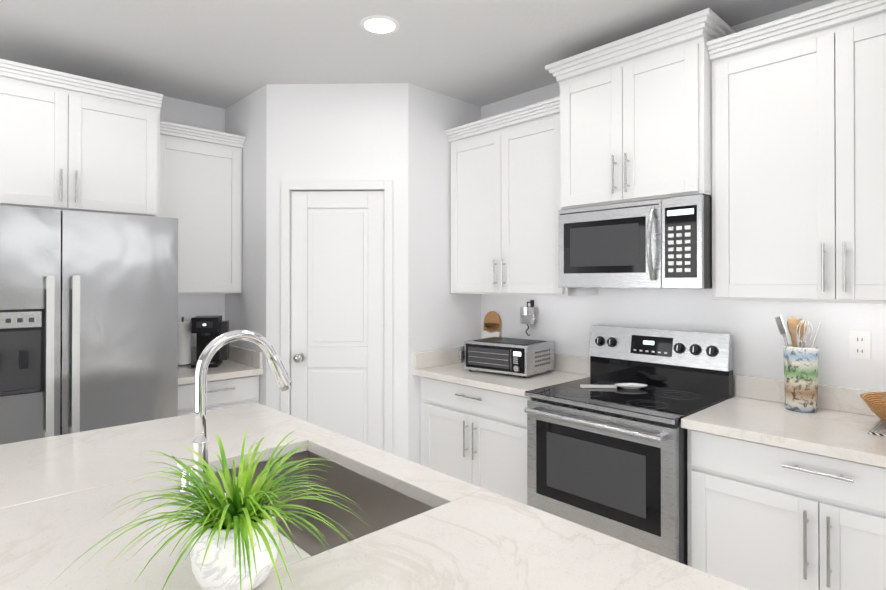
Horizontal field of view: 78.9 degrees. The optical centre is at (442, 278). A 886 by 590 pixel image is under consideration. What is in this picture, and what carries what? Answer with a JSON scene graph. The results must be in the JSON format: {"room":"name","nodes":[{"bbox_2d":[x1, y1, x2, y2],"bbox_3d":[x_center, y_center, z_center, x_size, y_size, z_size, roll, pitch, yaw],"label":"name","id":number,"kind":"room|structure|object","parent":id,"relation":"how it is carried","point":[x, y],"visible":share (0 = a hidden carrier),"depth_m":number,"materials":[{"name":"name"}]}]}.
{"room":"kitchen","nodes":[
{"label":"kitchen","id":0,"kind":"room"},
{"bbox_2d":[160,96,224,345],"bbox_3d":[-3.235,0.115,2.518,7.000,2.740,0.150,0,0,-43],"label":"wall","id":1,"kind":"structure","parent":0,"point":[187,113],"depth_m":3.81,"materials":[{"name":"white paint"}]},
{"bbox_2d":[0,67,163,216],"bbox_3d":[-2.177,-0.697,3.057,0.912,0.670,0.518,0,0,-43],"label":"upper cabinet","id":2,"kind":"object","parent":1,"relation":"attached to","point":[71,142],"depth_m":2.90,"materials":[{"name":"white wood"}]},
{"bbox_2d":[164,127,243,293],"bbox_3d":[-1.700,-0.412,3.636,0.574,1.025,0.328,0,0,-43],"label":"upper cabinet","id":3,"kind":"object","parent":1,"relation":"attached to","point":[203,173],"depth_m":3.55,"materials":[{"name":"white wood"}]},
{"bbox_2d":[225,83,480,463],"bbox_3d":[-0.664,0.122,3.925,1.329,2.740,1.329,0,0,-43],"label":"wall","id":4,"kind":"structure","parent":0,"point":[395,133],"depth_m":3.46,"materials":[{"name":"white paint"}]},
{"bbox_2d":[280,180,392,453],"bbox_3d":[-0.678,0.432,3.433,0.518,2.115,0.518,0,0,-43],"label":"door","id":5,"kind":"structure","parent":4,"relation":"attached to","point":[342,311],"depth_m":3.46,"materials":[{"name":"white wood"}]},
{"bbox_2d":[0,0,812,108],"bbox_3d":[-0.783,-1.327,-0.077,7.300,0.120,7.300,0,0,-43],"label":"ceiling","id":6,"kind":"structure","parent":0,"point":[223,54],"depth_m":2.82,"materials":[{"name":"white paint"}]},
{"bbox_2d":[359,15,399,34],"bbox_3d":[-0.312,-1.256,2.661,0.200,0.016,0.200,0,0,-43],"label":"recessed light","id":7,"kind":"object","parent":6,"relation":"in","point":[379,25],"visible":1,"depth_m":2.65,"materials":[{"name":"white plastic"}]},
{"bbox_2d":[481,0,885,396],"bbox_3d":[1.819,0.115,2.368,0.150,2.740,7.300,0,0,-43],"label":"wall","id":8,"kind":"structure","parent":0,"point":[564,323],"depth_m":2.69,"materials":[{"name":"white paint"}]},
{"bbox_2d":[444,97,596,295],"bbox_3d":[0.464,-0.453,3.429,0.368,1.105,0.939,0,0,-43],"label":"upper cabinet","id":9,"kind":"object","parent":8,"relation":"attached to","point":[505,187],"visible":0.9,"depth_m":3.29,"materials":[{"name":"white wood"}]},
{"bbox_2d":[520,300,534,335],"bbox_3d":[0.555,0.257,3.519,0.104,0.233,0.094,0,0,-43],"label":"can opener","id":10,"kind":"object","parent":8,"relation":"attached to","point":[527,316],"visible":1,"depth_m":3.48,"materials":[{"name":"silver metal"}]},
{"bbox_2d":[545,8,735,209],"bbox_3d":[1.016,-0.770,2.779,0.457,0.786,0.859,0,0,-43],"label":"upper cabinet","id":11,"kind":"object","parent":8,"relation":"attached to","point":[635,117],"visible":0.9,"depth_m":2.59,"materials":[{"name":"white wood"}]},
{"bbox_2d":[558,194,711,288],"bbox_3d":[1.012,-0.164,2.773,0.468,0.420,0.756,0,0,-43],"label":"microwave","id":12,"kind":"object","parent":11,"relation":"attached to","point":[662,243],"visible":0.96,"depth_m":2.59,"materials":[{"name":"grey metal"}]},
{"bbox_2d":[709,0,885,303],"bbox_3d":[1.645,-0.459,2.204,0.328,1.105,0.931,0,0,-43],"label":"upper cabinet","id":13,"kind":"object","parent":8,"relation":"attached to","point":[798,157],"depth_m":2.18,"materials":[{"name":"white wood"}]},
{"bbox_2d":[850,331,870,359],"bbox_3d":[1.778,0.284,2.293,0.009,0.115,0.072,0,0,-43],"label":"electrical outlet plate","id":14,"kind":"object","parent":8,"relation":"attached to","point":[860,345],"visible":1,"depth_m":2.29,"materials":[{"name":"white plastic"}]},
{"bbox_3d":[-0.783,1.533,-0.090,7.300,0.120,7.300,0,0,-43],"label":"floor","id":15,"kind":"structure","parent":0,"visible":0},
{"bbox_2d":[0,205,177,444],"bbox_3d":[-2.034,0.576,2.898,0.902,1.822,0.880,0,0,-43],"label":"fridge","id":16,"kind":"object","parent":15,"relation":"on","point":[88,321],"visible":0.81,"depth_m":2.64,"materials":[{"name":"grey metal"}]},
{"bbox_2d":[178,375,258,415],"bbox_3d":[-1.592,1.054,3.516,0.572,0.872,0.640,0,0,-43],"label":"base cabinet","id":17,"kind":"object","parent":15,"relation":"on","point":[231,392],"visible":0.19,"depth_m":3.34,"materials":[{"name":"white wood"}]},
{"bbox_2d":[178,345,262,384],"bbox_3d":[-1.591,0.546,3.516,0.574,0.143,0.645,0,0,-43],"label":"countertop","id":18,"kind":"structure","parent":17,"relation":"on","point":[241,362],"depth_m":3.48,"materials":[{"name":"stone"}]},
{"bbox_2d":[178,317,191,365],"bbox_3d":[-1.747,0.417,3.609,0.110,0.324,0.110,0,0,-43],"label":"paper towel","id":19,"kind":"object","parent":18,"relation":"on","point":[184,343],"visible":0.73,"depth_m":3.57,"materials":[{"name":"white paper"}]},
{"bbox_2d":[191,315,228,367],"bbox_3d":[-1.556,0.416,3.604,0.205,0.325,0.230,0,0,-15],"label":"coffee maker","id":20,"kind":"object","parent":18,"relation":"on","point":[207,329],"visible":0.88,"depth_m":3.60,"materials":[{"name":"black plastic"}]},
{"bbox_2d":[0,403,750,589],"bbox_3d":[-0.125,1.022,0.858,1.175,0.910,3.375,0,0,-43],"label":"kitchen island","id":21,"kind":"object","parent":15,"relation":"on","point":[425,528],"visible":0.88,"depth_m":1.27,"materials":[{"name":"white stone"}]},
{"bbox_2d":[56,429,366,589],"bbox_3d":[-0.395,0.440,0.992,0.526,0.254,0.491,0,0,-43],"label":"plant","id":22,"kind":"object","parent":21,"relation":"on","point":[234,541],"visible":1,"depth_m":0.96,"materials":[{"name":"green plant"}]},
{"bbox_2d":[171,330,292,503],"bbox_3d":[-0.589,0.354,1.516,0.286,0.431,0.191,0,0,-43],"label":"faucet","id":23,"kind":"object","parent":21,"relation":"on","point":[282,378],"visible":0.79,"depth_m":1.40,"materials":[{"name":"silver metal"}]},
{"bbox_2d":[420,376,531,504],"bbox_3d":[0.364,1.053,3.328,0.640,0.872,0.938,0,0,-43],"label":"base cabinet","id":24,"kind":"object","parent":15,"relation":"on","point":[476,436],"visible":0.5,"depth_m":3.10,"materials":[{"name":"white wood"}]},
{"bbox_2d":[413,347,589,397],"bbox_3d":[0.363,0.546,3.329,0.645,0.143,0.939,0,0,-43],"label":"countertop","id":25,"kind":"structure","parent":24,"relation":"on","point":[444,365],"depth_m":3.25,"materials":[{"name":"stone"}]},
{"bbox_2d":[483,311,500,337],"bbox_3d":[0.341,0.405,3.790,0.042,0.350,0.150,0,0,-43],"label":"cutting board","id":26,"kind":"object","parent":25,"relation":"on","point":[492,323],"visible":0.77,"depth_m":3.79,"materials":[{"name":"brown wood"}]},
{"bbox_2d":[459,337,553,377],"bbox_3d":[0.398,0.483,3.369,0.473,0.191,0.369,0,0,39],"label":"toaster oven","id":27,"kind":"object","parent":25,"relation":"on","point":[525,358],"visible":1,"depth_m":3.24,"materials":[{"name":"silver metal"}]},
{"bbox_2d":[524,325,732,565],"bbox_3d":[0.900,0.878,2.663,0.718,1.215,0.758,0,0,-43],"label":"range","id":28,"kind":"object","parent":15,"relation":"on","point":[611,462],"visible":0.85,"depth_m":2.52,"materials":[{"name":"grey metal"}]},
{"bbox_2d":[580,383,647,388],"bbox_3d":[0.895,0.561,2.812,0.246,0.018,0.268,0,0,-43],"label":"spoon rest","id":29,"kind":"object","parent":28,"relation":"on","point":[630,385],"visible":1,"depth_m":2.81,"materials":[{"name":"white ceramic"}]},
{"bbox_2d":[687,429,885,589],"bbox_3d":[1.545,1.047,2.103,0.603,0.872,0.931,0,0,-43],"label":"base cabinet","id":30,"kind":"object","parent":15,"relation":"on","point":[761,516],"visible":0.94,"depth_m":1.96,"materials":[{"name":"white wood"}]},
{"bbox_2d":[681,374,885,467],"bbox_3d":[1.866,0.538,1.733,0.645,0.143,1.914,0,0,-43],"label":"countertop","id":31,"kind":"structure","parent":30,"relation":"on","point":[840,422],"depth_m":2.16,"materials":[{"name":"stone"}]},
{"bbox_2d":[775,316,820,412],"bbox_3d":[1.555,0.369,2.370,0.136,0.408,0.173,0,0,-43],"label":"utensil crock","id":32,"kind":"object","parent":31,"relation":"on","point":[801,376],"visible":1,"depth_m":2.31,"materials":[{"name":"ceramic"}]},
{"bbox_2d":[868,419,885,436],"bbox_3d":[1.765,0.568,1.964,0.260,0.007,0.300,0,0,-43],"label":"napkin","id":33,"kind":"object","parent":31,"relation":"on","point":[878,428],"visible":0.8,"depth_m":2.01,"materials":[{"name":"fabric"}]},
{"bbox_2d":[860,392,885,423],"bbox_3d":[1.773,0.511,2.000,0.352,0.106,0.352,0,0,-43],"label":"wicker basket","id":34,"kind":"object","parent":33,"relation":"on","point":[875,402],"visible":1,"depth_m":2.06,"materials":[{"name":"brown wicker"}]}
]}

